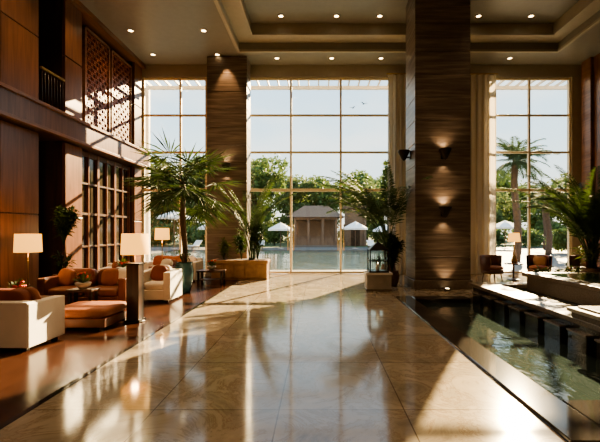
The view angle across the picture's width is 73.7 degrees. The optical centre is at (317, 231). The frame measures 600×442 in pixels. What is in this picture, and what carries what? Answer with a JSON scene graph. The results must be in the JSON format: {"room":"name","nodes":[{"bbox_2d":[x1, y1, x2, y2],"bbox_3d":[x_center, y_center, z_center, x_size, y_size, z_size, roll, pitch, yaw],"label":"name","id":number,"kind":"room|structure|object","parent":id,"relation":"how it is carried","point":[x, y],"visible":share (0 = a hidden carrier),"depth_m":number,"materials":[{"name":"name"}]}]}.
{"room":"hotel lobby","nodes":[
{"label":"hotel lobby","id":0,"kind":"room"},
{"bbox_2d":[0,0,148,288],"bbox_3d":[-7.330,-2.775,5.600,1.940,8.750,19.200,0,0,0],"label":"wall","id":1,"kind":"structure","parent":0,"point":[42,144],"depth_m":10.55,"materials":[{"name":"brown wood"}]},
{"bbox_2d":[40,66,64,110],"bbox_3d":[-6.690,-3.515,10.095,0.060,0.990,0.890,0,0,0],"label":"balcony railing","id":2,"kind":"object","parent":1,"relation":"attached to","point":[41,67],"visible":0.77,"depth_m":10.03,"materials":[{"name":"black metal"}]},
{"bbox_2d":[82,25,109,132],"bbox_3d":[-6.805,-4.530,12.300,0.110,2.940,1.400,0,0,0],"label":"lattice screen","id":3,"kind":"object","parent":1,"relation":"attached to","point":[86,94],"visible":0.84,"depth_m":12.21,"materials":[{"name":"brown paint"}]},
{"bbox_2d":[110,49,131,143],"bbox_3d":[-6.805,-4.530,13.800,0.110,2.940,1.400,0,0,0],"label":"lattice screen","id":4,"kind":"object","parent":1,"relation":"attached to","point":[126,69],"visible":0.84,"depth_m":13.80,"materials":[{"name":"brown paint"}]},
{"bbox_2d":[0,273,566,441],"bbox_3d":[1.000,2.000,5.750,18.600,0.800,19.500,0,0,0],"label":"floor","id":5,"kind":"structure","parent":0,"point":[283,357],"depth_m":4.37,"materials":[{"name":"stone"}]},
{"bbox_2d":[13,234,42,286],"bbox_3d":[-6.050,0.820,8.350,0.500,1.560,0.500,0,0,0],"label":"floor lamp","id":6,"kind":"object","parent":5,"relation":"on","point":[23,243],"visible":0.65,"depth_m":8.17,"materials":[{"name":"beige fabric"}]},
{"bbox_2d":[0,287,64,350],"bbox_3d":[-4.720,1.188,5.700,1.740,0.825,0.780,0,0,0],"label":"sofa","id":7,"kind":"object","parent":5,"relation":"on","point":[27,319],"visible":1,"depth_m":5.47,"materials":[{"name":"beige fabric"}]},
{"bbox_2d":[49,204,80,275],"bbox_3d":[-6.030,0.473,9.560,0.670,2.254,0.928,0,0,-30],"label":"potted ficus","id":8,"kind":"object","parent":5,"relation":"on","point":[66,218],"visible":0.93,"depth_m":9.44,"materials":[{"name":"plant"}]},
{"bbox_2d":[37,268,125,304],"bbox_3d":[-4.800,1.188,8.550,1.800,0.825,0.920,0,0,0],"label":"sofa","id":9,"kind":"object","parent":5,"relation":"on","point":[111,282],"visible":0.66,"depth_m":8.37,"materials":[{"name":"brown leather"}]},
{"bbox_2d":[66,288,99,303],"bbox_3d":[-4.550,1.350,7.750,0.500,0.500,0.300,0,0,0],"label":"coffee table","id":10,"kind":"object","parent":5,"relation":"on","point":[90,291],"visible":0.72,"depth_m":7.65,"materials":[{"name":"brown wood"}]},
{"bbox_2d":[73,272,93,288],"bbox_3d":[-4.529,0.922,7.753,0.440,0.354,0.419,0,0,45],"label":"flower bowl","id":11,"kind":"object","parent":10,"relation":"on","point":[82,283],"visible":1,"depth_m":7.69,"materials":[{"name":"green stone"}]},
{"bbox_2d":[65,301,125,329],"bbox_3d":[-3.920,1.423,6.900,0.990,0.355,0.930,0,0,0],"label":"ottoman","id":12,"kind":"object","parent":5,"relation":"on","point":[80,314],"visible":0.7,"depth_m":6.50,"materials":[{"name":"brown leather"}]},
{"bbox_2d":[80,151,129,269],"bbox_3d":[-6.885,-0.380,12.950,0.130,3.960,3.100,0,0,0],"label":"window","id":13,"kind":"structure","parent":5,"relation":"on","point":[105,214],"depth_m":12.79,"materials":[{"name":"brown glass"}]},
{"bbox_2d":[99,261,120,269],"bbox_3d":[-5.300,1.190,10.750,0.850,0.819,0.820,0,0,-10],"label":"armchair","id":14,"kind":"object","parent":5,"relation":"on","point":[110,265],"visible":0.11,"depth_m":10.74,"materials":[{"name":"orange fabric"}]},
{"bbox_2d":[0,280,239,429],"bbox_3d":[-2.600,1.597,4.600,0.060,0.006,17.200,0,0,0],"label":"trim","id":15,"kind":"structure","parent":5,"relation":"on","point":[66,386],"depth_m":4.51,"materials":[{"name":"black stone"}]},
{"bbox_2d":[120,234,148,323],"bbox_3d":[-3.270,0.815,7.150,0.470,1.570,0.470,0,0,0],"label":"floor lamp","id":16,"kind":"object","parent":5,"relation":"on","point":[131,244],"visible":1,"depth_m":7.04,"materials":[{"name":"brown wood"}]},
{"bbox_2d":[155,228,169,259],"bbox_3d":[-4.850,0.740,12.450,0.440,1.720,0.440,0,0,0],"label":"floor lamp","id":17,"kind":"object","parent":5,"relation":"on","point":[162,234],"visible":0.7,"depth_m":12.28,"materials":[{"name":"beige fabric"}]},
{"bbox_2d":[148,259,176,268],"bbox_3d":[-4.400,1.190,11.700,0.750,0.819,0.750,0,0,20],"label":"armchair","id":18,"kind":"object","parent":5,"relation":"on","point":[171,262],"visible":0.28,"depth_m":11.61,"materials":[{"name":"beige fabric"}]},
{"bbox_2d":[144,265,181,301],"bbox_3d":[-3.750,1.190,9.450,0.820,0.819,0.820,0,0,0],"label":"armchair","id":19,"kind":"object","parent":5,"relation":"on","point":[161,282],"visible":0.94,"depth_m":9.18,"materials":[{"name":"beige fabric"}]},
{"bbox_2d":[144,255,203,281],"bbox_3d":[-4.750,1.188,13.250,1.700,0.825,0.850,0,0,0],"label":"sofa","id":20,"kind":"object","parent":5,"relation":"on","point":[198,263],"visible":0.36,"depth_m":13.19,"materials":[{"name":"beige fabric"}]},
{"bbox_2d":[119,128,243,292],"bbox_3d":[-3.538,-0.431,10.491,3.261,4.063,3.204,0,0,0],"label":"fan palm","id":21,"kind":"object","parent":5,"relation":"on","point":[182,193],"visible":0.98,"depth_m":10.39,"materials":[{"name":"green plant"}]},
{"bbox_2d":[196,269,225,284],"bbox_3d":[-3.300,1.390,12.400,0.800,0.420,0.500,0,0,0],"label":"coffee table","id":22,"kind":"object","parent":5,"relation":"on","point":[202,279],"visible":0.98,"depth_m":12.25,"materials":[{"name":"brown wood"}]},
{"bbox_2d":[206,259,216,269],"bbox_3d":[-3.289,0.999,12.410,0.414,0.360,0.444,0,0,0],"label":"flower bowl","id":23,"kind":"object","parent":22,"relation":"on","point":[211,264],"visible":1,"depth_m":12.32,"materials":[{"name":"grey stone"}]},
{"bbox_2d":[205,56,250,276],"bbox_3d":[-3.280,-2.365,14.770,1.540,7.930,0.840,0,0,0],"label":"stone column","id":24,"kind":"structure","parent":5,"relation":"on","point":[228,77],"depth_m":14.40,"materials":[{"name":"brown stone"}]},
{"bbox_2d":[221,162,230,170],"bbox_3d":[-3.280,-2.290,14.210,0.360,0.300,0.380,0,0,0],"label":"wall sconce","id":25,"kind":"object","parent":24,"relation":"attached to","point":[225,164],"visible":0.61,"depth_m":14.09,"materials":[{"name":"brown metal"}]},
{"bbox_2d":[210,171,295,279],"bbox_3d":[-2.260,-0.249,13.548,2.960,3.699,2.273,0,0,19],"label":"potted palm","id":26,"kind":"object","parent":5,"relation":"on","point":[251,268],"visible":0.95,"depth_m":13.33,"materials":[{"name":"plant"}]},
{"bbox_2d":[319,159,433,269],"bbox_3d":[1.515,-0.228,12.164,2.828,3.656,3.822,0,0,-10],"label":"areca palm","id":27,"kind":"object","parent":5,"relation":"on","point":[370,203],"visible":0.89,"depth_m":12.42,"materials":[{"name":"plant"}]},
{"bbox_2d":[363,271,392,290],"bbox_3d":[1.650,1.350,11.050,0.720,0.500,0.620,0,0,0],"label":"planter box","id":28,"kind":"object","parent":5,"relation":"on","point":[373,281],"visible":0.87,"depth_m":10.77,"materials":[{"name":"beige stone"}]},
{"bbox_2d":[367,240,388,272],"bbox_3d":[1.650,0.654,11.050,0.540,0.890,0.540,0,0,0],"label":"glass lantern","id":29,"kind":"object","parent":28,"relation":"on","point":[377,246],"visible":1,"depth_m":10.92,"materials":[{"name":"brown metal"}]},
{"bbox_2d":[379,226,406,285],"bbox_3d":[2.187,0.715,11.950,0.717,1.770,0.902,0,0,-38],"label":"potted shrub","id":30,"kind":"object","parent":5,"relation":"on","point":[394,246],"visible":0.94,"depth_m":11.79,"materials":[{"name":"green plant"}]},
{"bbox_2d":[386,73,405,273],"bbox_3d":[2.960,-2.184,15.001,0.780,7.529,0.132,0,0,0],"label":"sheer curtain","id":31,"kind":"object","parent":5,"relation":"on","point":[396,83],"visible":0.66,"depth_m":15.00,"materials":[{"name":"fabric"}]},
{"bbox_2d":[404,0,472,288],"bbox_3d":[3.495,-2.690,11.775,1.650,8.580,1.250,0,0,0],"label":"stone column","id":32,"kind":"structure","parent":5,"relation":"on","point":[437,31],"depth_m":11.20,"materials":[{"name":"brown stone"}]},
{"bbox_2d":[398,149,410,160],"bbox_3d":[2.530,-2.240,11.750,0.380,0.300,0.360,0,0,0],"label":"wall sconce","id":33,"kind":"object","parent":32,"relation":"attached to","point":[403,153],"visible":1,"depth_m":11.66,"materials":[{"name":"brown metal"}]},
{"bbox_2d":[439,147,451,159],"bbox_3d":[3.500,-2.140,11.010,0.360,0.300,0.380,0,0,0],"label":"wall sconce","id":34,"kind":"object","parent":32,"relation":"attached to","point":[444,152],"visible":1,"depth_m":10.90,"materials":[{"name":"brown metal"}]},
{"bbox_2d":[439,206,451,217],"bbox_3d":[3.500,-0.540,11.010,0.360,0.300,0.380,0,0,0],"label":"wall sconce","id":35,"kind":"object","parent":32,"relation":"attached to","point":[445,211],"visible":1,"depth_m":10.90,"materials":[{"name":"brown metal"}]},
{"bbox_2d":[470,73,497,273],"bbox_3d":[6.225,-2.184,15.001,1.050,7.529,0.132,0,0,0],"label":"sheer curtain","id":36,"kind":"object","parent":5,"relation":"on","point":[483,87],"visible":0.97,"depth_m":14.99,"materials":[{"name":"fabric"}]},
{"bbox_2d":[480,255,503,281],"bbox_3d":[5.743,1.186,13.210,0.770,0.833,0.745,0,0,-35],"label":"armchair","id":37,"kind":"object","parent":5,"relation":"on","point":[489,264],"visible":1,"depth_m":13.06,"materials":[{"name":"brown leather"}]},
{"bbox_2d":[396,296,599,441],"bbox_3d":[2.745,1.860,6.400,1.690,0.580,6.800,0,0,0],"label":"pool coping","id":38,"kind":"object","parent":5,"relation":"on","point":[573,420],"visible":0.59,"depth_m":4.07,"materials":[{"name":"black stone"}]},
{"bbox_2d":[421,303,599,399],"bbox_3d":[2.970,1.885,6.575,1.379,0.430,5.648,0,0,0],"label":"pool water surface","id":39,"kind":"object","parent":38,"relation":"in","point":[568,373],"visible":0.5,"depth_m":5.59,"materials":[{"name":"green liquid"}]},
{"bbox_2d":[504,263,523,279],"bbox_3d":[6.550,1.325,13.400,0.600,0.550,0.600,0,0,0],"label":"round side table","id":40,"kind":"object","parent":5,"relation":"on","point":[513,264],"visible":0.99,"depth_m":13.32,"materials":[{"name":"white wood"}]},
{"bbox_2d":[508,233,520,262],"bbox_3d":[6.620,0.539,13.500,0.400,1.020,0.400,0,0,0],"label":"table lamp","id":41,"kind":"object","parent":40,"relation":"on","point":[513,237],"visible":0.91,"depth_m":13.40,"materials":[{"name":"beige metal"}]},
{"bbox_2d":[468,272,599,359],"bbox_3d":[6.645,1.538,6.400,6.010,1.225,6.900,0,0,0],"label":"fountain basin","id":42,"kind":"object","parent":5,"relation":"on","point":[540,304],"visible":0.77,"depth_m":7.37,"materials":[{"name":"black stone"}]},
{"bbox_2d":[567,306,599,325],"bbox_3d":[3.950,1.155,5.550,0.580,0.169,0.700,0,0,0],"label":"stone pedestal","id":43,"kind":"object","parent":42,"relation":"in","point":[591,314],"visible":1,"depth_m":5.55,"materials":[{"name":"brown stone"}]},
{"bbox_2d":[526,255,551,271],"bbox_3d":[7.357,1.186,13.310,0.770,0.833,0.745,0,0,35],"label":"armchair","id":44,"kind":"object","parent":5,"relation":"on","point":[541,261],"visible":0.65,"depth_m":13.38,"materials":[{"name":"brown leather"}]},
{"bbox_2d":[497,165,599,271],"bbox_3d":[7.826,-0.321,11.361,4.206,3.843,4.852,0,0,-30],"label":"palm","id":45,"kind":"object","parent":5,"relation":"on","point":[584,213],"visible":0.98,"depth_m":11.19,"materials":[{"name":"plant"}]},
{"bbox_2d":[533,263,582,271],"bbox_3d":[6.206,1.192,10.345,1.411,0.816,0.540,0,0,0],"label":"planter","id":46,"kind":"object","parent":5,"relation":"on","point":[577,269],"visible":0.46,"depth_m":10.30,"materials":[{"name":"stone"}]},
{"bbox_2d":[569,255,588,271],"bbox_3d":[8.512,1.186,12.902,0.745,0.833,0.770,0,0,-10],"label":"armchair","id":47,"kind":"object","parent":5,"relation":"on","point":[575,262],"visible":0.19,"depth_m":13.19,"materials":[{"name":"brown leather"}]},
{"bbox_3d":[-5.350,1.390,7.150,0.950,0.420,0.600,0,0,0],"label":"coffee table","id":48,"kind":"object","parent":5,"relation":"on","visible":0},
{"bbox_2d":[9,278,33,287],"bbox_3d":[-5.367,0.997,7.157,0.403,0.364,0.418,0,0,0],"label":"flower bowl","id":49,"kind":"object","parent":48,"relation":"on","point":[20,283],"visible":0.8,"depth_m":7.10,"materials":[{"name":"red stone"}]},
{"bbox_3d":[-4.750,1.290,9.750,0.600,0.620,0.500,0,0,0],"label":"coffee table","id":50,"kind":"object","parent":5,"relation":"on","visible":0},
{"bbox_2d":[114,258,129,267],"bbox_3d":[-4.739,0.799,9.734,0.411,0.360,0.380,0,0,39],"label":"flower bowl","id":51,"kind":"object","parent":50,"relation":"on","point":[120,263],"visible":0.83,"depth_m":9.72,"materials":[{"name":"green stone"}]},
{"bbox_2d":[79,0,599,64],"bbox_3d":[1.000,-6.750,5.750,18.600,0.800,19.500,0,0,0],"label":"ceiling","id":52,"kind":"structure","parent":0,"point":[167,29],"depth_m":13.30,"materials":[{"name":"paint"}]},
{"bbox_2d":[214,0,599,52],"bbox_3d":[2.815,-6.485,5.040,11.330,0.370,18.080,0,0,0],"label":"trim","id":53,"kind":"structure","parent":52,"relation":"attached to","point":[216,2],"depth_m":13.44,"materials":[{"name":"paint"}]},
{"bbox_2d":[142,65,580,273],"bbox_3d":[1.000,-2.400,15.350,18.600,8.000,0.300,0,0,0],"label":"wall","id":54,"kind":"structure","parent":0,"point":[151,71],"depth_m":15.20,"materials":[{"name":"paint"}]},
{"bbox_2d":[142,77,206,272],"bbox_3d":[-5.460,-2.145,15.290,2.480,7.490,0.100,0,0,0],"label":"window","id":55,"kind":"structure","parent":54,"relation":"in","point":[180,115],"depth_m":15.24,"materials":[{"name":"beige metal"}]},
{"bbox_2d":[250,77,387,273],"bbox_3d":[0.055,-2.145,15.248,5.510,7.490,0.185,0,0,0],"label":"window","id":56,"kind":"structure","parent":54,"relation":"in","point":[290,79],"depth_m":15.25,"materials":[{"name":"beige metal"}]},
{"bbox_2d":[496,77,570,272],"bbox_3d":[8.055,-2.145,15.290,3.190,7.490,0.100,0,0,0],"label":"window","id":57,"kind":"structure","parent":54,"relation":"in","point":[528,115],"depth_m":15.25,"materials":[{"name":"beige metal"}]},
{"bbox_2d":[581,53,599,266],"bbox_3d":[10.090,-2.700,5.600,0.420,8.600,19.200,0,0,0],"label":"wall","id":58,"kind":"structure","parent":0,"point":[590,68],"depth_m":14.51,"materials":[{"name":"brown wood"}]},
{"label":"outside","id":59,"kind":"structure","parent":0,"visible":0},
{"bbox_2d":[150,236,566,270],"bbox_3d":[0.000,1.750,87.750,180.000,0.300,144.500,0,0,0],"label":"ground","id":60,"kind":"structure","parent":59,"point":[559,258],"depth_m":36.53,"materials":[{"name":"beige stone"}]},
{"bbox_2d":[150,223,178,246],"bbox_3d":[-17.620,0.356,44.251,3.955,2.748,3.746,0,0,-33],"label":"shrub","id":61,"kind":"object","parent":60,"relation":"on","point":[172,228],"visible":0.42,"depth_m":43.69,"materials":[{"name":"green plant"}]},
{"bbox_2d":[150,219,178,243],"bbox_3d":[-19.495,-0.009,49.705,4.857,3.540,5.129,0,0,-19],"label":"shrub","id":62,"kind":"object","parent":60,"relation":"on","point":[155,223],"visible":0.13,"depth_m":48.16,"materials":[{"name":"green plant"}]},
{"bbox_2d":[157,211,190,248],"bbox_3d":[-13.500,-0.240,37.500,3.141,3.680,3.141,0,0,22],"label":"parasol","id":63,"kind":"object","parent":60,"relation":"on","point":[171,213],"visible":0.53,"depth_m":36.50,"materials":[{"name":"white fabric"}]},
{"bbox_2d":[150,159,203,234],"bbox_3d":[-20.933,-4.015,55.862,12.251,11.576,12.758,0,0,6],"label":"tree","id":64,"kind":"object","parent":60,"relation":"on","point":[151,164],"visible":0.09,"depth_m":53.72,"materials":[{"name":"green plant"}]},
{"bbox_2d":[177,223,204,244],"bbox_3d":[-15.309,0.216,48.726,4.776,3.051,5.044,0,0,1],"label":"shrub","id":65,"kind":"object","parent":60,"relation":"on","point":[189,240],"visible":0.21,"depth_m":47.65,"materials":[{"name":"green plant"}]},
{"bbox_2d":[188,240,201,248],"bbox_3d":[-11.605,1.186,37.483,0.680,0.828,1.765,0,0,16],"label":"sun lounger","id":66,"kind":"object","parent":60,"relation":"on","point":[197,243],"visible":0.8,"depth_m":37.82,"materials":[{"name":"fabric"}]},
{"bbox_2d":[190,230,204,245],"bbox_3d":[-13.053,0.445,45.090,3.136,2.554,3.312,0,0,44],"label":"shrub","id":67,"kind":"object","parent":60,"relation":"on","point":[194,236],"visible":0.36,"depth_m":44.14,"materials":[{"name":"green plant"}]},
{"bbox_2d":[163,154,262,230],"bbox_3d":[-14.461,-4.801,55.748,15.124,13.196,10.638,0,0,11],"label":"tree","id":68,"kind":"object","parent":60,"relation":"on","point":[198,156],"visible":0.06,"depth_m":54.24,"materials":[{"name":"green plant"}]},
{"bbox_2d":[202,155,289,232],"bbox_3d":[-10.338,-4.552,56.341,11.722,12.676,13.178,0,0,-14],"label":"tree","id":69,"kind":"object","parent":60,"relation":"on","point":[259,182],"visible":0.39,"depth_m":53.05,"materials":[{"name":"green plant"}]},
{"bbox_2d":[150,250,383,269],"bbox_3d":[-2.500,1.780,26.550,21.000,0.240,18.900,0,0,0],"label":"swimming pool","id":70,"kind":"object","parent":60,"relation":"in","point":[280,259],"visible":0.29,"depth_m":25.04,"materials":[{"name":"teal liquid"}]},
{"bbox_2d":[263,213,276,225],"bbox_3d":[-16.178,-5.941,79.690,17.905,15.541,13.776,0,0,-28],"label":"tree","id":71,"kind":"object","parent":60,"relation":"on","point":[270,221],"visible":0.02,"depth_m":81.50,"materials":[{"name":"green plant"}]},
{"bbox_2d":[259,222,288,244],"bbox_3d":[-5.576,0.268,50.141,3.930,2.939,3.722,0,0,20],"label":"shrub","id":72,"kind":"object","parent":60,"relation":"on","point":[273,236],"visible":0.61,"depth_m":49.23,"materials":[{"name":"green plant"}]},
{"bbox_2d":[268,222,292,248],"bbox_3d":[-3.600,0.310,38.500,2.217,2.580,2.217,0,0,22],"label":"parasol","id":73,"kind":"object","parent":60,"relation":"on","point":[280,227],"visible":0.97,"depth_m":37.82,"materials":[{"name":"white fabric"}]},
{"bbox_2d":[267,174,318,241],"bbox_3d":[-3.728,-3.777,63.422,8.976,11.093,12.761,0,0,19],"label":"tree","id":74,"kind":"object","parent":60,"relation":"on","point":[283,206],"visible":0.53,"depth_m":61.44,"materials":[{"name":"green plant"}]},
{"bbox_2d":[287,206,343,246],"bbox_3d":[-0.250,-0.650,44.000,6.100,4.500,5.400,0,0,0],"label":"gazebo","id":75,"kind":"object","parent":60,"relation":"on","point":[313,227],"visible":0.84,"depth_m":42.32,"materials":[{"name":"paint"}]},
{"bbox_2d":[295,175,356,227],"bbox_3d":[0.847,-3.816,63.767,10.981,11.165,9.768,0,0,20],"label":"tree","id":76,"kind":"object","parent":60,"relation":"on","point":[318,198],"visible":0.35,"depth_m":61.91,"materials":[{"name":"green plant"}]},
{"bbox_2d":[337,229,342,242],"bbox_3d":[4.077,0.571,53.426,3.552,2.281,3.364,0,0,18],"label":"shrub","id":77,"kind":"object","parent":60,"relation":"on","point":[338,232],"visible":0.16,"depth_m":53.28,"materials":[{"name":"green plant"}]},
{"bbox_2d":[342,206,365,245],"bbox_3d":[4.300,-0.700,47.950,2.600,4.600,4.700,0,0,0],"label":"house","id":78,"kind":"structure","parent":60,"relation":"on","point":[349,235],"depth_m":46.00,"materials":[{"name":"paint"}]},
{"bbox_2d":[145,81,566,261],"bbox_3d":[1.500,-2.320,16.475,20.000,7.880,1.850,0,0,0],"label":"pergola","id":79,"kind":"object","parent":60,"relation":"on","point":[149,87],"visible":0.24,"depth_m":16.85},
{"bbox_2d":[344,221,367,248],"bbox_3d":[3.600,0.260,38.500,2.217,2.680,2.217,0,0,22],"label":"parasol","id":80,"kind":"object","parent":60,"relation":"on","point":[355,225],"visible":0.97,"depth_m":37.85,"materials":[{"name":"white fabric"}]},
{"bbox_2d":[337,169,387,217],"bbox_3d":[10.379,-5.591,80.869,13.608,14.809,13.428,0,0,37],"label":"tree","id":81,"kind":"object","parent":60,"relation":"on","point":[365,178],"visible":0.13,"depth_m":80.67,"materials":[{"name":"green plant"}]},
{"bbox_2d":[343,181,381,242],"bbox_3d":[7.541,-2.949,60.574,7.646,9.390,10.870,0,0,-19],"label":"tree","id":82,"kind":"object","parent":60,"relation":"on","point":[371,182],"visible":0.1,"depth_m":59.71,"materials":[{"name":"green plant"}]},
{"bbox_2d":[366,240,373,247],"bbox_3d":[5.103,1.186,37.483,0.680,0.828,1.765,0,0,-11],"label":"sun lounger","id":83,"kind":"object","parent":60,"relation":"on","point":[369,242],"visible":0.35,"depth_m":37.98,"materials":[{"name":"fabric"}]},
{"bbox_2d":[366,220,386,243],"bbox_3d":[8.569,0.034,51.158,4.723,3.448,4.988,0,0,-29],"label":"shrub","id":84,"kind":"object","parent":60,"relation":"on","point":[371,228],"visible":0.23,"depth_m":50.77,"materials":[{"name":"green plant"}]},
{"bbox_2d":[371,160,387,208],"bbox_3d":[12.744,-4.423,55.681,11.860,12.410,10.550,0,0,2],"label":"tree","id":85,"kind":"object","parent":60,"relation":"on","point":[379,187],"visible":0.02,"depth_m":55.43,"materials":[{"name":"green plant"}]},
{"bbox_2d":[496,229,509,245],"bbox_3d":[20.413,0.301,46.545,4.580,2.867,4.337,0,0,3],"label":"shrub","id":86,"kind":"object","parent":60,"relation":"on","point":[505,234],"visible":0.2,"depth_m":46.26,"materials":[{"name":"green plant"}]},
{"bbox_2d":[496,221,513,248],"bbox_3d":[18.000,0.210,38.500,2.772,2.780,2.772,0,0,22],"label":"parasol","id":87,"kind":"object","parent":60,"relation":"on","point":[504,224],"visible":0.83,"depth_m":37.59,"materials":[{"name":"white fabric"}]},
{"bbox_2d":[496,187,525,223],"bbox_3d":[24.354,-2.424,56.796,10.398,8.313,7.313,0,0,16],"label":"tree","id":88,"kind":"object","parent":60,"relation":"on","point":[500,216],"visible":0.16,"depth_m":55.56,"materials":[{"name":"green plant"}]},
{"bbox_2d":[496,170,534,238],"bbox_3d":[39.086,-5.484,84.655,14.268,14.590,14.459,0,0,24],"label":"tree","id":89,"kind":"object","parent":60,"relation":"on","point":[506,183],"visible":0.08,"depth_m":81.58,"materials":[{"name":"green plant"}]},
{"bbox_2d":[496,136,557,261],"bbox_3d":[11.035,-1.784,22.026,3.895,6.847,3.592,0,0,-44],"label":"palm tree","id":90,"kind":"object","parent":60,"relation":"on","point":[515,161],"visible":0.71,"depth_m":21.82,"materials":[{"name":"green plant"}]},
{"bbox_2d":[511,227,543,246],"bbox_3d":[21.938,0.521,41.427,3.488,2.388,3.303,0,0,21],"label":"shrub","id":91,"kind":"object","parent":60,"relation":"on","point":[534,234],"visible":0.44,"depth_m":41.11,"materials":[{"name":"green plant"}]},
{"bbox_2d":[506,184,566,243],"bbox_3d":[30.632,-2.428,54.525,9.781,8.315,9.392,0,0,10],"label":"tree","id":92,"kind":"object","parent":60,"relation":"on","point":[537,216],"visible":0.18,"depth_m":53.65,"materials":[{"name":"green plant"}]},
{"bbox_2d":[519,178,564,248],"bbox_3d":[21.071,-1.746,37.034,4.641,6.774,4.382,0,0,0],"label":"palm tree","id":93,"kind":"object","parent":60,"relation":"on","point":[536,185],"visible":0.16,"depth_m":36.95,"materials":[{"name":"green plant"}]},
{"bbox_2d":[521,179,565,254],"bbox_3d":[15.928,-0.929,27.528,3.408,5.149,3.621,0,0,-29],"label":"palm tree","id":94,"kind":"object","parent":60,"relation":"on","point":[548,248],"visible":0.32,"depth_m":27.35,"materials":[{"name":"green plant"}]},
{"bbox_2d":[535,220,564,241],"bbox_3d":[28.255,0.043,47.857,4.406,3.427,4.172,0,0,31],"label":"shrub","id":95,"kind":"object","parent":60,"relation":"on","point":[539,225],"visible":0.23,"depth_m":48.36,"materials":[{"name":"green plant"}]},
{"bbox_2d":[543,228,566,251],"bbox_3d":[19.347,0.565,30.500,3.409,2.292,3.600,0,0,-20],"label":"shrub","id":96,"kind":"object","parent":60,"relation":"on","point":[560,236],"visible":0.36,"depth_m":30.27,"materials":[{"name":"green plant"}]},
{"bbox_2d":[546,173,566,227],"bbox_3d":[36.341,-3.521,56.288,7.978,10.567,11.343,0,0,36],"label":"tree","id":97,"kind":"object","parent":60,"relation":"on","point":[556,179],"visible":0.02,"depth_m":55.63,"materials":[{"name":"green plant"}]}
]}

